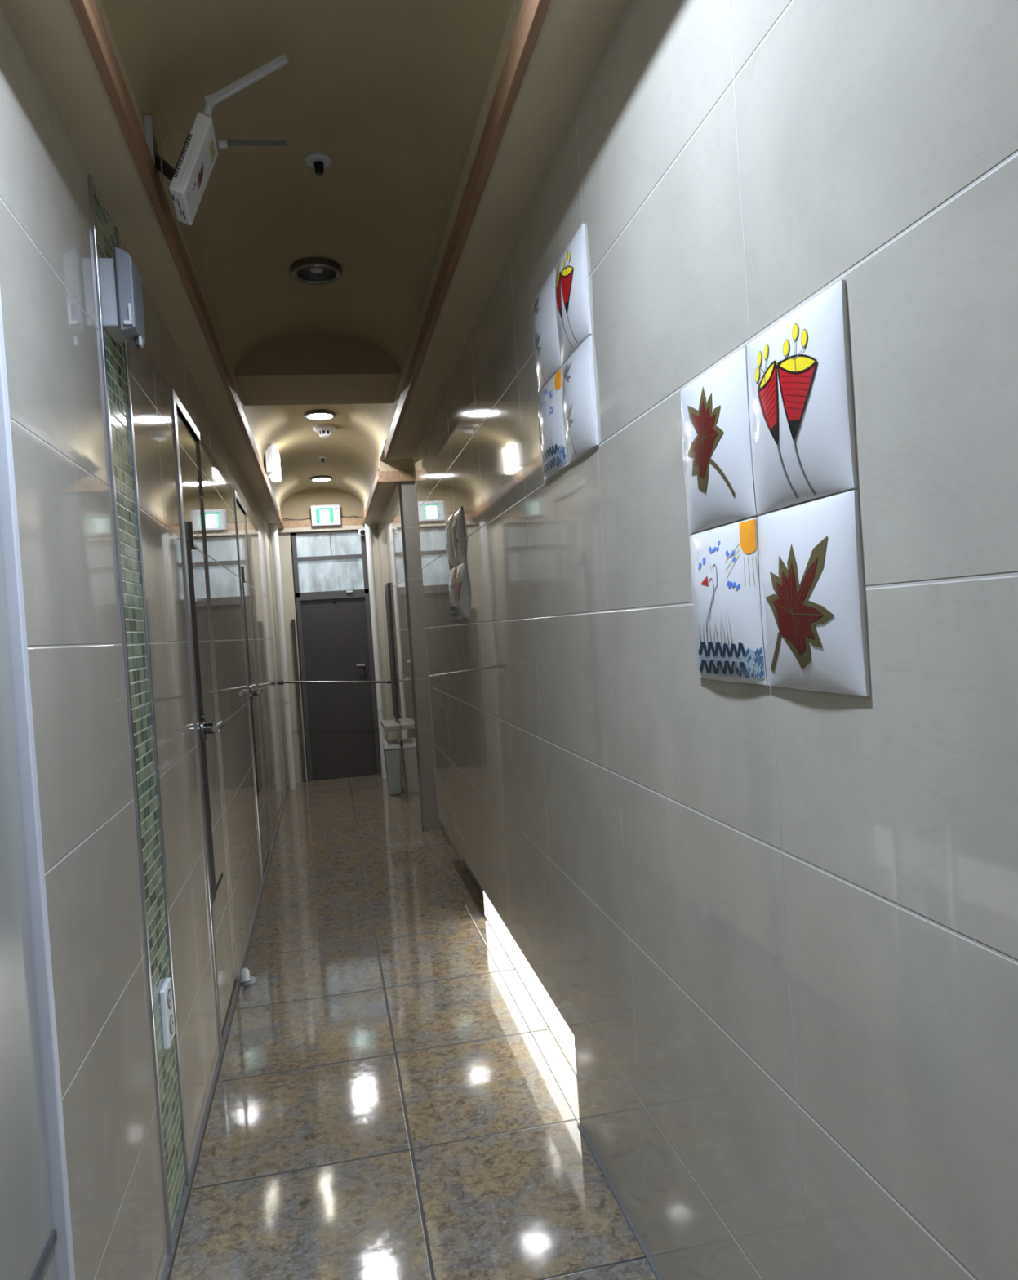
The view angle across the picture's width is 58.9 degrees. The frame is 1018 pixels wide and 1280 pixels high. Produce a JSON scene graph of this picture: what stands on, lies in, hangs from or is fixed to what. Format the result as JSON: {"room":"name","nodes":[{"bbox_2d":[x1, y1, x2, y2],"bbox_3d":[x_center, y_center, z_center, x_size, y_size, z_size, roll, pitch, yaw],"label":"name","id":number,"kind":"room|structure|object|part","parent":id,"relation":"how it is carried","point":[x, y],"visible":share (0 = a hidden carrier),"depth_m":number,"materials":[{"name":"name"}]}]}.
{"room":"corridor","nodes":[
{"label":"corridor","id":0,"kind":"room"},
{"bbox_2d":[0,4,288,1279],"bbox_3d":[-0.984,-0.041,2.590,0.120,2.500,9.868,-4,1,-11],"label":"wall","id":1,"kind":"structure","parent":0,"point":[48,289],"depth_m":1.56,"materials":[{"name":"beige tile"}]},
{"bbox_2d":[0,541,57,1279],"bbox_3d":[-0.513,0.173,0.509,0.042,2.080,1.302,-4,1,-11],"label":"door","id":2,"kind":"structure","parent":1,"relation":"in","point":[28,1237],"depth_m":1.10,"materials":[{"name":"grey paint"}]},
{"bbox_2d":[0,290,75,1279],"bbox_3d":[-0.631,0.160,1.163,0.034,2.100,0.019,-4,1,-11],"label":"trim","id":3,"kind":"structure","parent":1,"relation":"attached to","point":[9,528],"depth_m":1.16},
{"bbox_2d":[98,247,145,348],"bbox_3d":[-0.776,-0.680,1.810,0.063,0.177,0.117,-4,1,-11],"label":"control box","id":4,"kind":"object","parent":1,"relation":"attached to","point":[121,282],"visible":0.96,"depth_m":1.76,"materials":[{"name":"grey plastic"}]},
{"bbox_2d":[87,174,172,1255],"bbox_3d":[-0.736,0.157,1.748,0.010,2.100,0.014,-4,1,-11],"label":"trim","id":5,"kind":"structure","parent":1,"relation":"attached to","point":[90,178],"depth_m":1.74,"materials":[{"name":"metal"}]},
{"bbox_2d":[93,185,185,1239],"bbox_3d":[-0.761,0.157,1.858,0.004,2.100,0.212,-4,1,-11],"label":"mosaic tile strip","id":6,"kind":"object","parent":1,"relation":"attached to","point":[105,228],"depth_m":1.86,"materials":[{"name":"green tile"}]},
{"bbox_2d":[115,226,189,1186],"bbox_3d":[-0.781,0.156,1.969,0.010,2.100,0.014,-4,1,-11],"label":"trim","id":7,"kind":"structure","parent":1,"relation":"attached to","point":[117,231],"depth_m":1.97,"materials":[{"name":"metal"}]},
{"bbox_2d":[159,977,175,1049],"bbox_3d":[-0.715,0.781,1.889,0.014,0.123,0.078,-4,1,-11],"label":"wall outlet","id":8,"kind":"object","parent":1,"relation":"attached to","point":[166,992],"visible":1,"depth_m":1.86,"materials":[{"name":"white plastic"}]},
{"bbox_2d":[167,988,171,1008],"bbox_3d":[-0.711,0.752,1.890,0.002,0.040,0.040,-4,1,-11],"label":"socket","id":9,"kind":"object","parent":8,"relation":"attached to","point":[169,990],"depth_m":1.88,"materials":[{"name":"grey plastic"}]},
{"bbox_2d":[169,1014,173,1035],"bbox_3d":[-0.707,0.806,1.891,0.002,0.040,0.040,-4,1,-11],"label":"socket","id":10,"kind":"object","parent":8,"relation":"attached to","point":[171,1015],"depth_m":1.88,"materials":[{"name":"grey plastic"}]},
{"bbox_2d":[170,387,235,1053],"bbox_3d":[-0.958,0.238,2.885,0.099,1.930,0.585,-4,1,-11],"label":"door","id":11,"kind":"structure","parent":1,"relation":"in","point":[207,727],"depth_m":2.86,"materials":[{"name":"glass"}]},
{"bbox_3d":[-0.951,0.246,2.819,0.012,1.085,0.357,-4,1,-11],"label":"edge plate","id":12,"kind":"part","parent":11,"relation":"part of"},
{"bbox_3d":[-0.894,0.266,2.768,0.025,0.025,0.130,-4,1,-11],"label":"lever","id":13,"kind":"part","parent":11,"relation":"part of","materials":[{"name":"silver metal"}]},
{"bbox_2d":[143,54,288,225],"bbox_3d":[-0.587,-1.026,1.836,0.291,0.319,0.140,-4,1,-11],"label":"router","id":14,"kind":"object","parent":1,"relation":"attached to","point":[189,179],"visible":0.99,"depth_m":1.80,"materials":[{"name":"white plastic"}]},
{"bbox_2d":[171,195,186,219],"bbox_3d":[-0.663,-0.869,1.811,0.012,0.012,0.081,-4,1,-5],"label":"print","id":15,"kind":"object","parent":14,"relation":"attached to","point":[179,202],"depth_m":1.80,"materials":[{"name":"grey plastic"}]},
{"bbox_2d":[161,826,277,1279],"bbox_3d":[-1.010,1.197,3.462,0.006,0.004,4.620,-4,1,-11],"label":"baseboard","id":16,"kind":"structure","parent":1,"relation":"attached to","point":[166,1268],"depth_m":2.33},
{"bbox_2d":[233,488,268,884],"bbox_3d":[-1.330,0.231,4.707,0.099,1.930,0.685,-4,1,-11],"label":"door","id":17,"kind":"structure","parent":1,"relation":"in","point":[253,692],"depth_m":4.71,"materials":[{"name":"glass"}]},
{"bbox_3d":[-1.323,0.239,4.641,0.012,1.085,0.457,-4,1,-11],"label":"edge plate","id":18,"kind":"part","parent":17,"relation":"part of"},
{"bbox_3d":[-1.256,0.259,4.542,0.025,0.025,0.130,-4,1,-11],"label":"lever","id":19,"kind":"part","parent":17,"relation":"part of","materials":[{"name":"silver metal"}]},
{"bbox_2d":[276,680,391,684],"bbox_3d":[-1.344,0.324,6.973,0.875,0.097,0.036,-4,1,-11],"label":"rod","id":20,"kind":"object","parent":1,"relation":"attached to","point":[278,682],"visible":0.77,"depth_m":6.96,"materials":[{"name":"metal"}]},
{"bbox_3d":[-1.343,0.326,6.973,0.874,0.083,0.018,-4,1,-11],"label":"rod","id":21,"kind":"part","parent":20,"relation":"part of","materials":[{"name":"metal"}]},
{"bbox_2d":[100,0,513,512],"bbox_3d":[-0.583,-1.300,2.667,0.667,0.485,9.868,-4,1,-11],"label":"ceiling","id":22,"kind":"structure","parent":0,"point":[393,91],"depth_m":2.33,"materials":[{"name":"paint"}]},
{"bbox_2d":[265,444,281,482],"bbox_3d":[-1.418,-1.066,5.421,0.072,0.190,0.282,-4,1,-11],"label":"emergency light","id":23,"kind":"object","parent":22,"relation":"attached to","point":[273,467],"visible":0.93,"depth_m":5.37,"materials":[{"name":"white plastic"}]},
{"bbox_2d":[270,448,281,482],"bbox_3d":[-1.418,-1.055,5.466,0.056,0.167,0.195,-4,1,-11],"label":"diffuser","id":24,"kind":"object","parent":23,"relation":"attached to","point":[276,477],"depth_m":5.38,"materials":[{"name":"white plastic"}]},
{"bbox_2d":[289,257,342,284],"bbox_3d":[-0.642,-1.231,3.008,0.172,0.030,0.172,-4,1,-11],"label":"recessed light","id":25,"kind":"object","parent":22,"relation":"in","point":[308,270],"visible":1,"depth_m":3.00,"materials":[{"name":"metal"}]},
{"bbox_3d":[-0.642,-1.233,3.008,0.044,0.014,0.044,-4,1,-11],"label":"bulb","id":26,"kind":"part","parent":25,"relation":"part of","materials":[{"name":"white glass"}]},
{"bbox_2d":[304,151,333,176],"bbox_3d":[-0.491,-1.222,2.330,0.072,0.040,0.072,-4,1,-11],"label":"sprinkler","id":27,"kind":"object","parent":22,"relation":"attached to","point":[317,161],"visible":1,"depth_m":2.32,"materials":[{"name":"grey plastic"}]},
{"bbox_2d":[303,408,335,420],"bbox_3d":[-1.042,-1.241,4.968,0.172,0.024,0.172,-4,1,-11],"label":"recessed light","id":28,"kind":"object","parent":22,"relation":"in","point":[320,414],"visible":1,"depth_m":4.93,"materials":[{"name":"grey plastic"}]},
{"bbox_2d":[306,413,332,419],"bbox_3d":[-1.042,-1.231,4.968,0.138,0.004,0.138,-4,1,-11],"label":"diffuser","id":29,"kind":"object","parent":28,"relation":"attached to","point":[310,416],"depth_m":4.96,"materials":[{"name":"white plastic"}]},
{"bbox_2d":[310,475,332,481],"bbox_3d":[-1.450,-1.248,6.966,0.172,0.024,0.172,-4,1,-11],"label":"recessed light","id":30,"kind":"object","parent":22,"relation":"in","point":[321,477],"visible":1,"depth_m":6.92,"materials":[{"name":"grey plastic"}]},
{"bbox_2d":[312,478,330,480],"bbox_3d":[-1.450,-1.238,6.967,0.138,0.004,0.138,-4,1,-11],"label":"diffuser","id":31,"kind":"object","parent":30,"relation":"attached to","point":[313,479],"depth_m":6.95,"materials":[{"name":"white plastic"}]},
{"bbox_2d":[318,456,326,462],"bbox_3d":[-1.278,-1.236,6.185,0.058,0.040,0.058,-4,1,-11],"label":"sprinkler","id":32,"kind":"object","parent":22,"relation":"attached to","point":[322,458],"visible":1,"depth_m":6.17,"materials":[{"name":"grey metal"}]},
{"bbox_2d":[312,424,336,438],"bbox_3d":[-1.084,-1.226,5.306,0.136,0.068,0.136,-4,1,-11],"label":"smoke detector","id":33,"kind":"object","parent":22,"relation":"attached to","point":[325,431],"visible":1,"depth_m":5.27,"materials":[{"name":"white plastic"}]},
{"bbox_2d":[318,430,331,435],"bbox_3d":[-1.083,-1.215,5.306,0.073,0.026,0.073,-4,1,-11],"label":"vent","id":34,"kind":"object","parent":33,"relation":"attached to","point":[322,433],"depth_m":5.28,"materials":[{"name":"white plastic"}]},
{"bbox_2d":[0,0,630,528],"bbox_3d":[-0.246,-1.243,2.736,1.820,0.605,9.868,-4,1,-11],"label":"ceiling","id":35,"kind":"structure","parent":0,"point":[575,37],"depth_m":1.82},
{"bbox_2d":[270,488,391,782],"bbox_3d":[-1.505,-0.192,7.569,1.140,2.700,0.100,-4,1,-11],"label":"wall","id":36,"kind":"structure","parent":0,"point":[298,506],"depth_m":7.47,"materials":[{"name":"paint"}]},
{"bbox_2d":[69,0,284,528],"bbox_3d":[-0.879,-0.925,2.598,0.018,0.062,9.848,-4,1,-11],"label":"trim","id":37,"kind":"structure","parent":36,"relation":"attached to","point":[87,14],"depth_m":1.77,"materials":[{"name":"brown wood"}]},
{"bbox_2d":[291,618,306,782],"bbox_3d":[-1.739,0.502,7.458,0.027,1.350,0.030,-4,1,-11],"label":"channel","id":38,"kind":"object","parent":36,"relation":"attached to","point":[293,624],"visible":1,"depth_m":7.44,"materials":[{"name":"metal"}]},
{"bbox_2d":[269,517,376,533],"bbox_3d":[-1.542,-0.954,7.490,0.867,0.097,0.035,-4,1,-11],"label":"trim","id":39,"kind":"structure","parent":36,"relation":"attached to","point":[356,523],"depth_m":7.47,"materials":[{"name":"paint"}]},
{"bbox_2d":[283,517,311,519],"bbox_3d":[-1.743,-1.004,7.442,0.236,0.030,0.028,-4,1,-4],"label":"cable","id":40,"kind":"object","parent":39,"relation":"on","point":[283,517],"visible":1,"depth_m":7.45,"materials":[{"name":"grey plastic"}]},
{"bbox_2d":[311,504,341,526],"bbox_3d":[-1.516,-1.030,7.461,0.234,0.167,0.061,-4,1,-11],"label":"exit sign","id":41,"kind":"object","parent":36,"relation":"attached to","point":[321,515],"visible":1,"depth_m":7.43,"materials":[{"name":"grey plastic"}]},
{"bbox_3d":[-1.519,-1.018,7.432,0.080,0.110,0.002,-4,1,-11],"label":"doorway","id":42,"kind":"part","parent":41,"relation":"part of","materials":[{"name":"white plastic"}]},
{"bbox_3d":[-1.520,-1.026,7.433,0.136,0.126,0.002,-4,1,-11],"label":"green panel","id":43,"kind":"part","parent":41,"relation":"part of","materials":[{"name":"teal"}]},
{"bbox_2d":[291,529,381,781],"bbox_3d":[-1.441,0.120,7.538,0.600,2.070,0.089,-4,1,-11],"label":"door","id":44,"kind":"structure","parent":36,"relation":"in","point":[331,567],"depth_m":7.54,"materials":[{"name":"grey metal"}]},
{"bbox_3d":[-1.472,-0.359,7.524,0.540,0.030,0.022,-4,1,-11],"label":"closer rail","id":45,"kind":"part","parent":44,"relation":"part of","materials":[{"name":"grey metal"}]},
{"bbox_2d":[358,528,365,536],"bbox_3d":[-1.218,-0.897,7.511,0.075,0.060,0.065,-4,1,-11],"label":"security camera","id":46,"kind":"object","parent":36,"relation":"attached to","point":[361,531],"visible":0.61,"depth_m":7.49,"materials":[{"name":"white plastic"}]},
{"bbox_2d":[362,469,380,525],"bbox_3d":[-0.992,-0.981,6.432,0.018,0.056,2.288,-4,1,-11],"label":"trim","id":47,"kind":"structure","parent":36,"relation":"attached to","point":[376,483],"depth_m":6.13,"materials":[{"name":"brown wood"}]},
{"bbox_2d":[165,773,657,1279],"bbox_3d":[-0.230,1.208,2.799,2.500,0.100,10.368,-4,1,-11],"label":"floor","id":48,"kind":"structure","parent":0,"point":[384,1105],"depth_m":2.31,"materials":[{"name":"stone"}]},
{"bbox_2d":[240,967,256,985],"bbox_3d":[-0.913,1.169,3.152,0.054,0.056,0.061,-4,1,-11],"label":"stopper","id":49,"kind":"object","parent":48,"relation":"on","point":[246,979],"visible":1,"depth_m":3.13,"materials":[{"name":"white plastic"}]},
{"bbox_3d":[-0.917,1.162,3.134,0.028,0.040,0.028,-4,1,-11],"label":"post","id":50,"kind":"part","parent":49,"relation":"part of","materials":[{"name":"grey plastic"}]},
{"bbox_2d":[270,524,296,789],"bbox_3d":[-1.788,0.135,7.137,0.056,2.100,0.056,-4,1,-11],"label":"pipe","id":51,"kind":"object","parent":48,"relation":"on","point":[273,527],"visible":1,"depth_m":7.12,"materials":[{"name":"white plastic"}]},
{"bbox_2d":[364,522,386,778],"bbox_3d":[-1.084,0.084,7.383,0.052,2.100,0.052,-4,1,-11],"label":"pipe","id":52,"kind":"object","parent":48,"relation":"on","point":[367,525],"visible":0.88,"depth_m":7.36,"materials":[{"name":"white plastic"}]},
{"bbox_2d":[382,739,401,795],"bbox_3d":[-0.858,0.941,6.666,0.120,0.385,0.250,-4,1,-11],"label":"waste bin","id":53,"kind":"object","parent":48,"relation":"on","point":[392,748],"visible":1,"depth_m":6.56,"materials":[{"name":"plastic"}]},
{"bbox_3d":[-0.869,0.771,6.663,0.120,0.045,0.250,-4,1,-11],"label":"lid","id":54,"kind":"part","parent":53,"relation":"part of","materials":[{"name":"grey plastic"}]},
{"bbox_2d":[377,0,1017,1279],"bbox_3d":[0.005,-0.111,2.791,0.158,2.500,9.868,-4,1,-11],"label":"wall","id":55,"kind":"structure","parent":0,"point":[773,931],"depth_m":1.09,"materials":[{"name":"beige tile"}]},
{"bbox_2d":[380,719,400,731],"bbox_3d":[-0.878,0.631,6.687,0.117,0.035,0.450,-4,1,-11],"label":"ledge","id":56,"kind":"object","parent":55,"relation":"attached to","point":[388,725],"visible":1,"depth_m":6.52,"materials":[{"name":"tile"}]},
{"bbox_2d":[384,582,399,719],"bbox_3d":[-0.879,0.081,6.746,0.019,1.000,0.330,-4,1,-11],"label":"wall panel","id":57,"kind":"object","parent":55,"relation":"attached to","point":[387,587],"visible":1,"depth_m":6.60,"materials":[{"name":"grey plastic"}]},
{"bbox_2d":[377,470,414,482],"bbox_3d":[-0.624,-0.967,5.313,0.290,0.065,0.017,-4,1,-11],"label":"trim","id":58,"kind":"structure","parent":55,"relation":"attached to","point":[393,476],"depth_m":5.30,"materials":[{"name":"brown wood"}]},
{"bbox_2d":[397,481,423,831],"bbox_3d":[-0.584,0.085,5.338,0.006,2.100,0.026,-4,1,-11],"label":"trim","id":59,"kind":"structure","parent":55,"relation":"attached to","point":[397,482],"depth_m":5.33,"materials":[{"name":"metal"}]},
{"bbox_2d":[413,456,438,816],"bbox_3d":[-0.358,-0.014,4.646,0.142,1.868,0.008,-4,1,-11],"label":"trim","id":60,"kind":"structure","parent":55,"relation":"attached to","point":[413,456],"depth_m":4.63,"materials":[{"name":"grey metal"}]},
{"bbox_2d":[444,514,457,569],"bbox_3d":[-0.232,-0.378,3.498,0.025,0.198,0.198,-4,1,-11],"label":"tile","id":61,"kind":"structure","parent":55,"relation":"attached to","point":[448,534],"depth_m":3.45,"materials":[{"name":"white ceramic"}]},
{"bbox_2d":[448,567,460,619],"bbox_3d":[-0.219,-0.178,3.501,0.025,0.198,0.198,-4,1,-11],"label":"tile","id":62,"kind":"structure","parent":55,"relation":"attached to","point":[452,593],"depth_m":3.45,"materials":[{"name":"white ceramic"}]},
{"bbox_2d":[452,506,465,565],"bbox_3d":[-0.193,-0.377,3.302,0.025,0.198,0.198,-4,1,-11],"label":"tile","id":63,"kind":"structure","parent":55,"relation":"attached to","point":[458,539],"depth_m":3.24,"materials":[{"name":"white ceramic"}]},
{"bbox_2d":[455,562,469,618],"bbox_3d":[-0.179,-0.177,3.305,0.025,0.198,0.198,-4,1,-11],"label":"tile","id":64,"kind":"structure","parent":55,"relation":"attached to","point":[461,587],"depth_m":3.24,"materials":[{"name":"white ceramic"}]},
{"bbox_2d":[384,0,551,459],"bbox_3d":[0.052,-0.966,1.314,0.018,0.062,6.960,-4,1,-11],"label":"trim","id":65,"kind":"structure","parent":55,"relation":"attached to","point":[532,14],"depth_m":1.82,"materials":[{"name":"brown wood"}]},
{"bbox_2d":[464,904,579,1123],"bbox_3d":[-0.010,1.139,2.995,0.003,0.002,1.775,-4,1,-11],"label":"trim","id":66,"kind":"structure","parent":55,"relation":"attached to","point":[558,1083],"depth_m":2.64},
{"bbox_2d":[483,891,576,1072],"bbox_3d":[0.074,1.030,2.920,0.046,0.210,1.555,-4,1,-11],"label":"light","id":67,"kind":"object","parent":55,"relation":"attached to","point":[559,1028],"visible":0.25,"depth_m":2.79,"materials":[{"name":"white"}]},
{"bbox_2d":[532,268,562,392],"bbox_3d":[0.071,-0.651,1.916,0.025,0.198,0.198,-4,1,-11],"label":"tile","id":68,"kind":"structure","parent":55,"relation":"attached to","point":[544,330],"depth_m":1.87,"materials":[{"name":"white ceramic"}]},
{"bbox_2d":[538,367,568,481],"bbox_3d":[0.084,-0.452,1.919,0.025,0.198,0.198,-4,1,-11],"label":"tile","id":69,"kind":"structure","parent":55,"relation":"attached to","point":[551,430],"depth_m":1.87,"materials":[{"name":"white ceramic"}]},
{"bbox_2d":[555,223,591,365],"bbox_3d":[0.111,-0.651,1.720,0.025,0.198,0.198,-4,1,-11],"label":"tile","id":70,"kind":"structure","parent":55,"relation":"attached to","point":[572,306],"depth_m":1.67,"materials":[{"name":"white ceramic"}]},
{"bbox_2d":[561,335,599,465],"bbox_3d":[0.124,-0.451,1.723,0.025,0.198,0.198,-4,1,-11],"label":"tile","id":71,"kind":"structure","parent":55,"relation":"attached to","point":[580,419],"depth_m":1.67,"materials":[{"name":"white ceramic"}]},
{"bbox_2d":[577,1123,661,1279],"bbox_3d":[0.588,1.148,0.045,0.006,0.004,4.245,-4,1,-11],"label":"baseboard","id":72,"kind":"structure","parent":55,"relation":"attached to","point":[633,1228],"depth_m":1.81,"materials":[{"name":"grey tile"}]},
{"bbox_2d":[680,346,757,533],"bbox_3d":[0.255,-0.245,1.150,0.025,0.198,0.198,-4,1,-11],"label":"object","id":73,"kind":"structure","parent":55,"relation":"attached to","point":[716,438],"depth_m":1.11,"materials":[{"name":"white ceramic"}]},
{"bbox_2d":[689,517,767,684],"bbox_3d":[0.269,-0.045,1.154,0.025,0.198,0.198,-4,1,-11],"label":"tile","id":74,"kind":"structure","parent":55,"relation":"attached to","point":[726,597],"depth_m":1.11,"materials":[{"name":"white ceramic"}]},
{"bbox_2d":[746,280,857,515],"bbox_3d":[0.295,-0.244,0.954,0.025,0.198,0.198,-4,1,-11],"label":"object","id":75,"kind":"structure","parent":55,"relation":"attached to","point":[800,385],"depth_m":0.91,"materials":[{"name":"white ceramic"}]},
{"bbox_2d":[756,489,870,696],"bbox_3d":[0.308,-0.044,0.958,0.025,0.198,0.198,-4,1,-11],"label":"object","id":76,"kind":"structure","parent":55,"relation":"attached to","point":[811,576],"depth_m":0.92,"materials":[{"name":"white ceramic"}]}
]}

